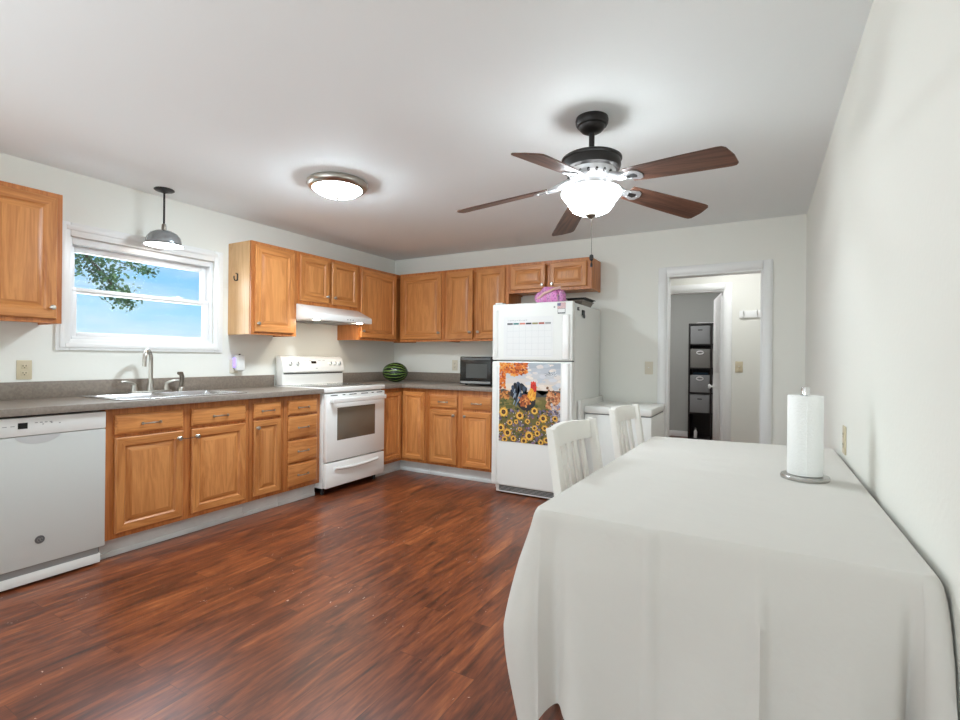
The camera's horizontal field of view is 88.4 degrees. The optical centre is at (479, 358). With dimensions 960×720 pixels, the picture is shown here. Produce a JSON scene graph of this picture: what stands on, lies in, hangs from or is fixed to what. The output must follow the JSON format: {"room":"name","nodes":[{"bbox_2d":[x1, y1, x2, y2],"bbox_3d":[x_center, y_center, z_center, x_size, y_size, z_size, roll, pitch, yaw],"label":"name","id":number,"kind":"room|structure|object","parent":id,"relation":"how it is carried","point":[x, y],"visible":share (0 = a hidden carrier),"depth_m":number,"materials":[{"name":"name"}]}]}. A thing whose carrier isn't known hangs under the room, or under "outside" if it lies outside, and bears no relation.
{"room":"kitchen","nodes":[
{"label":"kitchen","id":0,"kind":"room"},
{"bbox_2d":[0,152,394,385],"bbox_3d":[-2.979,-0.021,2.708,0.140,2.358,7.600,1,0,30],"label":"wall","id":1,"kind":"structure","parent":0,"point":[89,201],"depth_m":3.67,"materials":[{"name":"white paint"}]},
{"bbox_2d":[16,360,31,379],"bbox_3d":[-2.744,0.070,2.972,0.008,0.116,0.072,1,0,30],"label":"wall outlet","id":2,"kind":"object","parent":1,"relation":"attached to","point":[23,367],"visible":1,"depth_m":2.97,"materials":[{"name":"beige plastic"}]},
{"bbox_2d":[21,364,27,368],"bbox_3d":[-2.742,0.049,2.971,0.002,0.027,0.032,1,0,30],"label":"socket","id":3,"kind":"object","parent":2,"relation":"attached to","point":[23,366],"depth_m":2.97,"materials":[{"name":"beige plastic"}]},
{"bbox_2d":[21,371,27,375],"bbox_3d":[-2.742,0.091,2.971,0.002,0.027,0.032,1,0,30],"label":"socket","id":4,"kind":"object","parent":2,"relation":"attached to","point":[23,373],"depth_m":2.97,"materials":[{"name":"beige plastic"}]},
{"bbox_2d":[0,180,62,324],"bbox_3d":[-2.744,-0.582,2.624,0.338,0.753,0.760,1,0,30],"label":"upper cabinet","id":5,"kind":"object","parent":1,"relation":"attached to","point":[31,219],"visible":1,"depth_m":2.75,"materials":[{"name":"brown wood"}]},
{"bbox_2d":[0,375,273,399],"bbox_3d":[-2.422,0.197,3.526,0.018,0.104,2.214,1,0,30],"label":"backsplash","id":6,"kind":"structure","parent":1,"relation":"attached to","point":[72,388],"depth_m":3.35,"materials":[{"name":"laminate"}]},
{"bbox_2d":[55,221,222,352],"bbox_3d":[-2.441,-0.460,3.606,0.150,0.819,1.102,1,0,30],"label":"window","id":7,"kind":"structure","parent":1,"relation":"in","point":[66,336],"depth_m":3.50,"materials":[{"name":"white plastic"}]},
{"bbox_2d":[230,359,237,372],"bbox_3d":[-2.072,0.068,4.153,0.008,0.116,0.072,1,0,30],"label":"wall outlet","id":8,"kind":"object","parent":1,"relation":"attached to","point":[232,369],"visible":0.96,"depth_m":4.14,"materials":[{"name":"beige plastic"}]},
{"bbox_2d":[233,354,244,370],"bbox_3d":[-2.032,0.035,4.167,0.046,0.143,0.080,1,0,30],"label":"night light","id":9,"kind":"object","parent":1,"relation":"attached to","point":[239,360],"visible":1,"depth_m":4.14,"materials":[{"name":"white plastic"}]},
{"bbox_2d":[228,240,296,336],"bbox_3d":[-1.837,-0.571,4.218,0.338,0.756,0.448,1,0,30],"label":"upper cabinet","id":10,"kind":"object","parent":1,"relation":"attached to","point":[262,301],"visible":1,"depth_m":4.07,"materials":[{"name":"brown wood"}]},
{"bbox_2d":[296,251,358,310],"bbox_3d":[-1.534,-0.715,4.748,0.338,0.463,0.766,1,0,30],"label":"upper cabinet","id":11,"kind":"object","parent":1,"relation":"attached to","point":[320,281],"visible":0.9,"depth_m":4.63,"materials":[{"name":"brown wood"}]},
{"bbox_2d":[296,304,371,324],"bbox_3d":[-1.473,-0.409,4.712,0.485,0.144,0.758,1,0,30],"label":"range hood","id":12,"kind":"object","parent":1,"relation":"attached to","point":[304,313],"visible":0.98,"depth_m":4.54,"materials":[{"name":"white metal"}]},
{"bbox_2d":[337,266,410,342],"bbox_3d":[-1.116,-0.564,5.486,0.338,0.756,0.924,1,0,30],"label":"upper cabinet","id":13,"kind":"object","parent":1,"relation":"attached to","point":[378,291],"visible":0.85,"depth_m":5.25,"materials":[{"name":"brown wood"}]},
{"bbox_2d":[0,435,687,719],"bbox_3d":[0.036,1.237,3.074,5.040,0.100,11.470,1,0,30],"label":"floor","id":14,"kind":"structure","parent":0,"point":[384,597],"depth_m":2.23,"materials":[{"name":"brown wood"}]},
{"bbox_2d":[0,410,105,591],"bbox_3d":[-2.535,0.728,2.691,0.602,0.868,0.600,1,0,30],"label":"dishwasher","id":15,"kind":"object","parent":14,"relation":"on","point":[52,466],"visible":0.99,"depth_m":2.58,"materials":[{"name":"white metal"}]},
{"bbox_2d":[99,399,248,559],"bbox_3d":[-2.160,0.730,3.353,0.654,0.872,0.910,1,0,30],"label":"base cabinet","id":16,"kind":"object","parent":14,"relation":"on","point":[172,471],"visible":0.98,"depth_m":3.13,"materials":[{"name":"brown wood"}]},
{"bbox_2d":[0,375,323,417],"bbox_3d":[-2.148,0.219,3.370,0.650,0.142,2.214,1,0,30],"label":"countertop","id":17,"kind":"structure","parent":16,"relation":"on","point":[37,397],"depth_m":3.18,"materials":[{"name":"laminate"}]},
{"bbox_2d":[121,349,178,392],"bbox_3d":[-2.298,0.087,3.476,0.132,0.310,0.381,1,0,30],"label":"faucet","id":18,"kind":"object","parent":17,"relation":"on","point":[150,388],"visible":1,"depth_m":3.48,"materials":[{"name":"silver metal"}]},
{"bbox_2d":[79,389,246,400],"bbox_3d":[-2.143,0.333,3.395,0.530,0.178,0.825,1,0,30],"label":"sink","id":19,"kind":"object","parent":17,"relation":"in","point":[201,392],"visible":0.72,"depth_m":3.37,"materials":[{"name":"silver metal"}]},
{"bbox_2d":[177,372,184,390],"bbox_3d":[-2.229,0.171,3.674,0.049,0.144,0.055,1,0,30],"label":"sprayer","id":20,"kind":"object","parent":19,"relation":"on","point":[181,374],"visible":1,"depth_m":3.67,"materials":[{"name":"silver metal"}]},
{"bbox_2d":[243,397,282,516],"bbox_3d":[-1.860,0.733,3.881,0.654,0.872,0.303,1,0,30],"label":"base cabinet","id":21,"kind":"object","parent":14,"relation":"on","point":[265,415],"visible":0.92,"depth_m":3.72,"materials":[{"name":"brown wood"}]},
{"bbox_2d":[278,394,319,505],"bbox_3d":[-1.693,0.734,4.173,0.654,0.872,0.368,1,0,30],"label":"base cabinet","id":22,"kind":"object","parent":14,"relation":"on","point":[301,413],"visible":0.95,"depth_m":4.01,"materials":[{"name":"brown wood"}]},
{"bbox_2d":[276,356,385,494],"bbox_3d":[-1.373,0.577,4.639,0.692,1.192,0.750,1,0,30],"label":"stove","id":23,"kind":"object","parent":14,"relation":"on","point":[351,443],"visible":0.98,"depth_m":4.49,"materials":[{"name":"white metal"}]},
{"bbox_2d":[278,383,384,392],"bbox_3d":[-1.388,0.271,4.649,0.640,0.044,0.750,1,0,30],"label":"cooktop","id":24,"kind":"object","parent":23,"relation":"in","point":[328,387],"depth_m":4.51,"materials":[{"name":"white metal"}]},
{"bbox_2d":[375,388,429,476],"bbox_3d":[-0.874,0.742,5.339,0.926,0.872,0.933,1,0,30],"label":"base cabinet","id":25,"kind":"object","parent":14,"relation":"on","point":[405,409],"visible":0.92,"depth_m":5.04,"materials":[{"name":"brown wood"}]},
{"bbox_2d":[343,372,491,391],"bbox_3d":[-0.537,0.234,5.145,1.695,0.142,0.942,1,0,30],"label":"countertop","id":26,"kind":"structure","parent":25,"relation":"on","point":[423,380],"depth_m":5.39,"materials":[{"name":"laminate"}]},
{"bbox_2d":[383,363,407,381],"bbox_3d":[-0.931,0.155,5.451,0.290,0.216,0.224,1,0,5],"label":"watermelon","id":27,"kind":"object","parent":26,"relation":"on","point":[394,372],"visible":0.98,"depth_m":5.37,"materials":[{"name":"green plant"}]},
{"bbox_2d":[460,356,496,384],"bbox_3d":[0.092,0.129,5.023,0.475,0.288,0.368,1,0,30],"label":"microwave","id":28,"kind":"object","parent":26,"relation":"on","point":[473,370],"visible":0.56,"depth_m":4.88,"materials":[{"name":"black metal"}]},
{"bbox_2d":[427,389,492,483],"bbox_3d":[-0.068,0.750,5.041,0.765,0.872,0.654,1,0,30],"label":"base cabinet","id":29,"kind":"object","parent":14,"relation":"on","point":[459,422],"visible":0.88,"depth_m":4.80,"materials":[{"name":"brown wood"}]},
{"bbox_2d":[491,301,599,498],"bbox_3d":[0.616,0.355,4.520,0.738,1.676,0.812,1,0,30],"label":"refrigerator","id":30,"kind":"object","parent":14,"relation":"on","point":[517,468],"visible":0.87,"depth_m":4.21,"materials":[{"name":"white metal"}]},
{"bbox_2d":[503,316,552,356],"bbox_3d":[0.406,-0.182,4.196,0.458,0.345,0.001,1,0,30],"label":"wall calendar","id":31,"kind":"object","parent":30,"relation":"attached to","point":[532,336],"visible":1,"depth_m":4.19,"materials":[{"name":"white paper"}]},
{"bbox_2d":[499,362,560,444],"bbox_3d":[0.412,0.381,4.185,0.564,0.684,0.010,1,0,30],"label":"print","id":32,"kind":"object","parent":30,"relation":"attached to","point":[529,393],"visible":0.94,"depth_m":4.19,"materials":[{"name":"multicoloured paper"}]},
{"bbox_2d":[535,286,565,302],"bbox_3d":[0.611,-0.545,4.318,0.278,0.162,0.174,1,0,30],"label":"bag","id":33,"kind":"object","parent":30,"relation":"on","point":[547,294],"visible":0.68,"depth_m":4.25,"materials":[{"name":"pink fabric"}]},
{"bbox_2d":[558,308,564,313],"bbox_3d":[0.668,-0.388,4.048,0.066,0.042,0.003,1,0,30],"label":"magnet","id":34,"kind":"object","parent":30,"relation":"attached to","point":[562,310],"visible":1,"depth_m":4.05,"materials":[{"name":"white paper"}]},
{"bbox_2d":[557,303,565,307],"bbox_3d":[0.668,-0.432,4.047,0.072,0.045,0.003,1,0,30],"label":"magnet","id":35,"kind":"object","parent":30,"relation":"attached to","point":[559,305],"visible":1,"depth_m":4.05,"materials":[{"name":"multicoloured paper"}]},
{"bbox_2d":[566,300,593,307],"bbox_3d":[0.883,-0.484,4.471,0.214,0.050,0.324,1,0,30],"label":"baking tray","id":36,"kind":"object","parent":30,"relation":"on","point":[582,302],"visible":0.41,"depth_m":4.34,"materials":[{"name":"silver metal"}]},
{"bbox_2d":[566,297,594,301],"bbox_3d":[0.910,-0.520,4.479,0.194,0.022,0.304,1,0,30],"label":"baking tray","id":37,"kind":"object","parent":36,"relation":"on","point":[581,298],"visible":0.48,"depth_m":4.37,"materials":[{"name":"black metal"}]},
{"bbox_2d":[546,417,602,495],"bbox_3d":[0.555,0.719,1.750,0.583,0.946,0.420,1,0,34],"label":"dining chair","id":38,"kind":"object","parent":14,"relation":"on","point":[560,435],"visible":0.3,"depth_m":1.89,"materials":[{"name":"white paint"}]},
{"bbox_2d":[577,396,601,479],"bbox_3d":[0.982,0.775,4.390,0.027,0.842,0.650,1,0,30],"label":"panel","id":39,"kind":"object","parent":14,"relation":"on","point":[581,403],"visible":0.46,"depth_m":4.16,"materials":[{"name":"white"}]},
{"bbox_2d":[584,401,663,474],"bbox_3d":[1.257,0.802,4.283,0.551,0.795,0.594,1,0,30],"label":"chest freezer","id":40,"kind":"object","parent":14,"relation":"on","point":[652,415],"visible":0.34,"depth_m":4.09,"materials":[{"name":"white metal"}]},
{"bbox_2d":[609,403,644,458],"bbox_3d":[0.946,0.723,2.412,0.583,0.946,0.420,1,0,34],"label":"dining chair","id":41,"kind":"object","parent":14,"relation":"on","point":[618,415],"visible":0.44,"depth_m":2.58,"materials":[{"name":"white paint"}]},
{"bbox_2d":[688,323,713,439],"bbox_3d":[3.435,0.354,7.313,0.610,1.732,0.352,1,0,30],"label":"cube shelf","id":42,"kind":"object","parent":14,"relation":"on","point":[703,422],"visible":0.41,"depth_m":7.36,"materials":[{"name":"black wood"}]},
{"bbox_2d":[690,349,709,367],"bbox_3d":[3.294,0.001,7.358,0.262,0.275,0.297,1,0,30],"label":"storage bin","id":43,"kind":"object","parent":42,"relation":"on","point":[699,358],"visible":0.96,"depth_m":7.24,"materials":[{"name":"grey fabric"}]},
{"bbox_2d":[690,393,709,412],"bbox_3d":[3.290,0.667,7.362,0.262,0.262,0.288,1,0,30],"label":"storage bin","id":44,"kind":"object","parent":42,"relation":"on","point":[699,403],"visible":0.94,"depth_m":7.24,"materials":[{"name":"grey fabric"}]},
{"bbox_2d":[690,374,709,392],"bbox_3d":[3.290,0.373,7.358,0.262,0.255,0.297,1,0,30],"label":"storage bin","id":45,"kind":"object","parent":42,"relation":"on","point":[698,383],"visible":0.98,"depth_m":7.24,"materials":[{"name":"grey fabric"}]},
{"bbox_2d":[693,372,707,374],"bbox_3d":[3.293,0.230,7.364,0.200,0.030,0.120,1,0,30],"label":"folded cloth","id":46,"kind":"object","parent":45,"relation":"on","point":[694,373],"visible":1,"depth_m":7.32,"materials":[{"name":"blue fabric"}]},
{"bbox_2d":[690,326,710,343],"bbox_3d":[3.300,-0.344,7.362,0.262,0.265,0.288,1,0,30],"label":"storage bin","id":47,"kind":"object","parent":42,"relation":"on","point":[699,334],"visible":0.91,"depth_m":7.24,"materials":[{"name":"grey fabric"}]},
{"bbox_2d":[0,0,872,260],"bbox_3d":[-1.105,-1.232,1.648,4.425,0.100,7.840,1,0,30],"label":"ceiling","id":48,"kind":"structure","parent":0,"point":[230,107],"depth_m":2.25,"materials":[{"name":"white paint"}]},
{"bbox_2d":[142,186,184,249],"bbox_3d":[-2.232,-0.993,3.488,0.252,0.399,0.252,1,0,30],"label":"pendant light","id":49,"kind":"object","parent":48,"relation":"hanging from","point":[162,238],"visible":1,"depth_m":3.45,"materials":[{"name":"grey metal"}]},
{"bbox_2d":[144,242,182,248],"bbox_3d":[-2.234,-0.803,3.488,0.233,0.020,0.233,1,0,30],"label":"diffuser","id":50,"kind":"object","parent":49,"relation":"attached to","point":[160,245],"depth_m":3.48,"materials":[{"name":"white glass"}]},
{"bbox_2d":[161,223,166,229],"bbox_3d":[-2.233,-0.922,3.488,0.044,0.057,0.044,1,0,30],"label":"socket","id":51,"kind":"object","parent":49,"relation":"attached to","point":[163,227],"depth_m":3.48,"materials":[{"name":"silver metal"}]},
{"bbox_2d":[306,171,367,199],"bbox_3d":[-0.954,-1.119,3.305,0.396,0.122,0.396,1,0,30],"label":"ceiling light","id":52,"kind":"object","parent":48,"relation":"attached to","point":[333,185],"visible":1,"depth_m":3.20,"materials":[{"name":"white glass"}]},
{"bbox_2d":[457,111,738,266],"bbox_3d":[0.512,-0.804,2.372,1.308,0.723,1.277,1,0,30],"label":"ceiling fan","id":53,"kind":"object","parent":48,"relation":"hanging from","point":[591,170],"visible":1,"depth_m":2.31,"materials":[{"name":"brown wood"}]},
{"bbox_2d":[394,214,806,444],"bbox_3d":[0.740,0.015,5.033,4.305,2.358,0.120,1,0,30],"label":"wall","id":54,"kind":"structure","parent":0,"point":[627,299],"depth_m":4.53,"materials":[{"name":"white paint"}]},
{"bbox_2d":[343,372,459,382],"bbox_3d":[-0.536,0.215,5.145,1.695,0.104,0.942,1,0,30],"label":"backsplash","id":55,"kind":"structure","parent":54,"relation":"attached to","point":[356,376],"depth_m":5.60,"materials":[{"name":"laminate"}]},
{"bbox_2d":[400,271,444,342],"bbox_3d":[-0.578,-0.559,5.521,0.603,0.756,0.338,1,0,30],"label":"upper cabinet","id":56,"kind":"object","parent":54,"relation":"attached to","point":[422,295],"visible":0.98,"depth_m":5.39,"materials":[{"name":"brown wood"}]},
{"bbox_2d":[452,360,457,369],"bbox_3d":[-0.283,0.079,5.541,0.072,0.116,0.008,1,0,30],"label":"wall outlet","id":57,"kind":"object","parent":54,"relation":"attached to","point":[454,362],"visible":1,"depth_m":5.54,"materials":[{"name":"beige plastic"}]},
{"bbox_2d":[445,265,520,341],"bbox_3d":[0.016,-0.553,5.183,0.756,0.756,0.338,1,0,30],"label":"upper cabinet","id":58,"kind":"object","parent":54,"relation":"attached to","point":[471,294],"visible":0.87,"depth_m":5.09,"materials":[{"name":"brown wood"}]},
{"bbox_2d":[509,257,600,296],"bbox_3d":[0.711,-0.779,4.788,0.831,0.290,0.338,1,0,30],"label":"upper cabinet","id":59,"kind":"object","parent":54,"relation":"attached to","point":[574,275],"visible":0.97,"depth_m":4.65,"materials":[{"name":"brown wood"}]},
{"bbox_2d":[645,362,652,373],"bbox_3d":[1.538,0.089,4.498,0.072,0.116,0.020,1,0,30],"label":"light switch","id":60,"kind":"object","parent":54,"relation":"attached to","point":[648,365],"visible":1,"depth_m":4.50,"materials":[{"name":"beige plastic"}]},
{"bbox_2d":[657,259,772,443],"bbox_3d":[2.020,0.198,4.291,0.890,2.017,0.142,1,0,30],"label":"trim","id":61,"kind":"structure","parent":54,"relation":"attached to","point":[765,267],"depth_m":4.18,"materials":[{"name":"white"}]},
{"bbox_2d":[669,292,722,430],"bbox_3d":[3.668,0.044,7.474,3.100,2.358,0.120,1,0,30],"label":"wall","id":62,"kind":"structure","parent":0,"point":[686,309],"depth_m":7.70,"materials":[{"name":"grey paint"}]},
{"bbox_2d":[669,430,687,436],"bbox_3d":[3.628,1.180,7.413,3.090,0.085,0.014,1,0,30],"label":"baseboard","id":63,"kind":"structure","parent":62,"relation":"attached to","point":[671,432],"depth_m":7.71,"materials":[{"name":"white"}]},
{"bbox_2d":[671,273,760,443],"bbox_3d":[2.516,0.033,5.449,3.100,2.358,0.120,1,0,30],"label":"wall","id":64,"kind":"structure","parent":0,"point":[746,288],"depth_m":5.22,"materials":[{"name":"white paint"}]},
{"bbox_2d":[671,282,731,441],"bbox_3d":[2.315,0.197,5.548,0.916,2.025,0.144,1,0,30],"label":"trim","id":65,"kind":"structure","parent":64,"relation":"attached to","point":[726,288],"depth_m":5.29,"materials":[{"name":"white wood"}]},
{"bbox_2d":[708,293,722,440],"bbox_3d":[2.767,0.242,5.735,0.159,1.920,0.742,1,0,20],"label":"door","id":66,"kind":"structure","parent":64,"relation":"in","point":[718,301],"depth_m":5.58,"materials":[{"name":"white wood"}]},
{"bbox_2d":[735,361,742,372],"bbox_3d":[2.747,0.093,5.236,0.072,0.116,0.020,1,0,30],"label":"light switch","id":67,"kind":"object","parent":64,"relation":"attached to","point":[738,365],"visible":1,"depth_m":5.24,"materials":[{"name":"beige plastic"}]},
{"bbox_2d":[739,309,759,317],"bbox_3d":[2.941,-0.467,5.106,0.460,0.085,0.060,1,0,30],"label":"coat rack","id":68,"kind":"object","parent":64,"relation":"attached to","point":[755,313],"visible":0.52,"depth_m":5.18,"materials":[{"name":"white"}]},
{"bbox_2d":[805,0,959,719],"bbox_3d":[0.783,0.016,0.636,0.120,2.358,7.720,1,0,30],"label":"wall","id":69,"kind":"structure","parent":0,"point":[882,345],"depth_m":1.29,"materials":[{"name":"white paint"}]},
{"bbox_2d":[842,425,846,454],"bbox_3d":[1.508,0.339,2.045,0.008,0.116,0.072,1,0,30],"label":"wall outlet","id":70,"kind":"object","parent":69,"relation":"attached to","point":[844,428],"visible":1,"depth_m":2.02,"materials":[{"name":"beige plastic"}]},
{"label":"outside","id":71,"kind":"structure","parent":0,"visible":0},
{"bbox_3d":[-15.416,1.736,11.272,29.800,0.100,55.000,1,0,30],"label":"lawn","id":72,"kind":"structure","parent":71,"visible":0},
{"bbox_2d":[75,253,159,311],"bbox_3d":[-5.811,-0.898,4.731,2.390,5.387,4.576,1,0,30],"label":"tree","id":73,"kind":"object","parent":72,"relation":"on","point":[98,272],"visible":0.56,"depth_m":5.92,"materials":[{"name":"green plant"}]},
{"bbox_3d":[0.859,0.804,1.764,0.696,0.782,1.357,1,0,30],"label":"dining table","id":74,"kind":"object","parent":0,"visible":0},
{"bbox_2d":[504,436,957,719],"bbox_3d":[0.830,0.696,1.780,0.910,0.588,1.715,1,0,30],"label":"tablecloth","id":75,"kind":"object","parent":74,"relation":"on","point":[679,578],"visible":0.94,"depth_m":1.13,"materials":[{"name":"white fabric"}]},
{"bbox_2d":[780,387,830,483],"bbox_3d":[1.094,0.251,1.660,0.143,0.308,0.143,1,0,30],"label":"towel holder","id":76,"kind":"object","parent":75,"relation":"on","point":[805,391],"visible":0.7,"depth_m":1.62,"materials":[{"name":"grey metal"}]},
{"bbox_2d":[787,395,823,476],"bbox_3d":[1.093,0.257,1.659,0.103,0.263,0.105,1,0,30],"label":"paper towel roll","id":77,"kind":"object","parent":76,"relation":"on","point":[805,414],"visible":0.98,"depth_m":1.62,"materials":[{"name":"white paper"}]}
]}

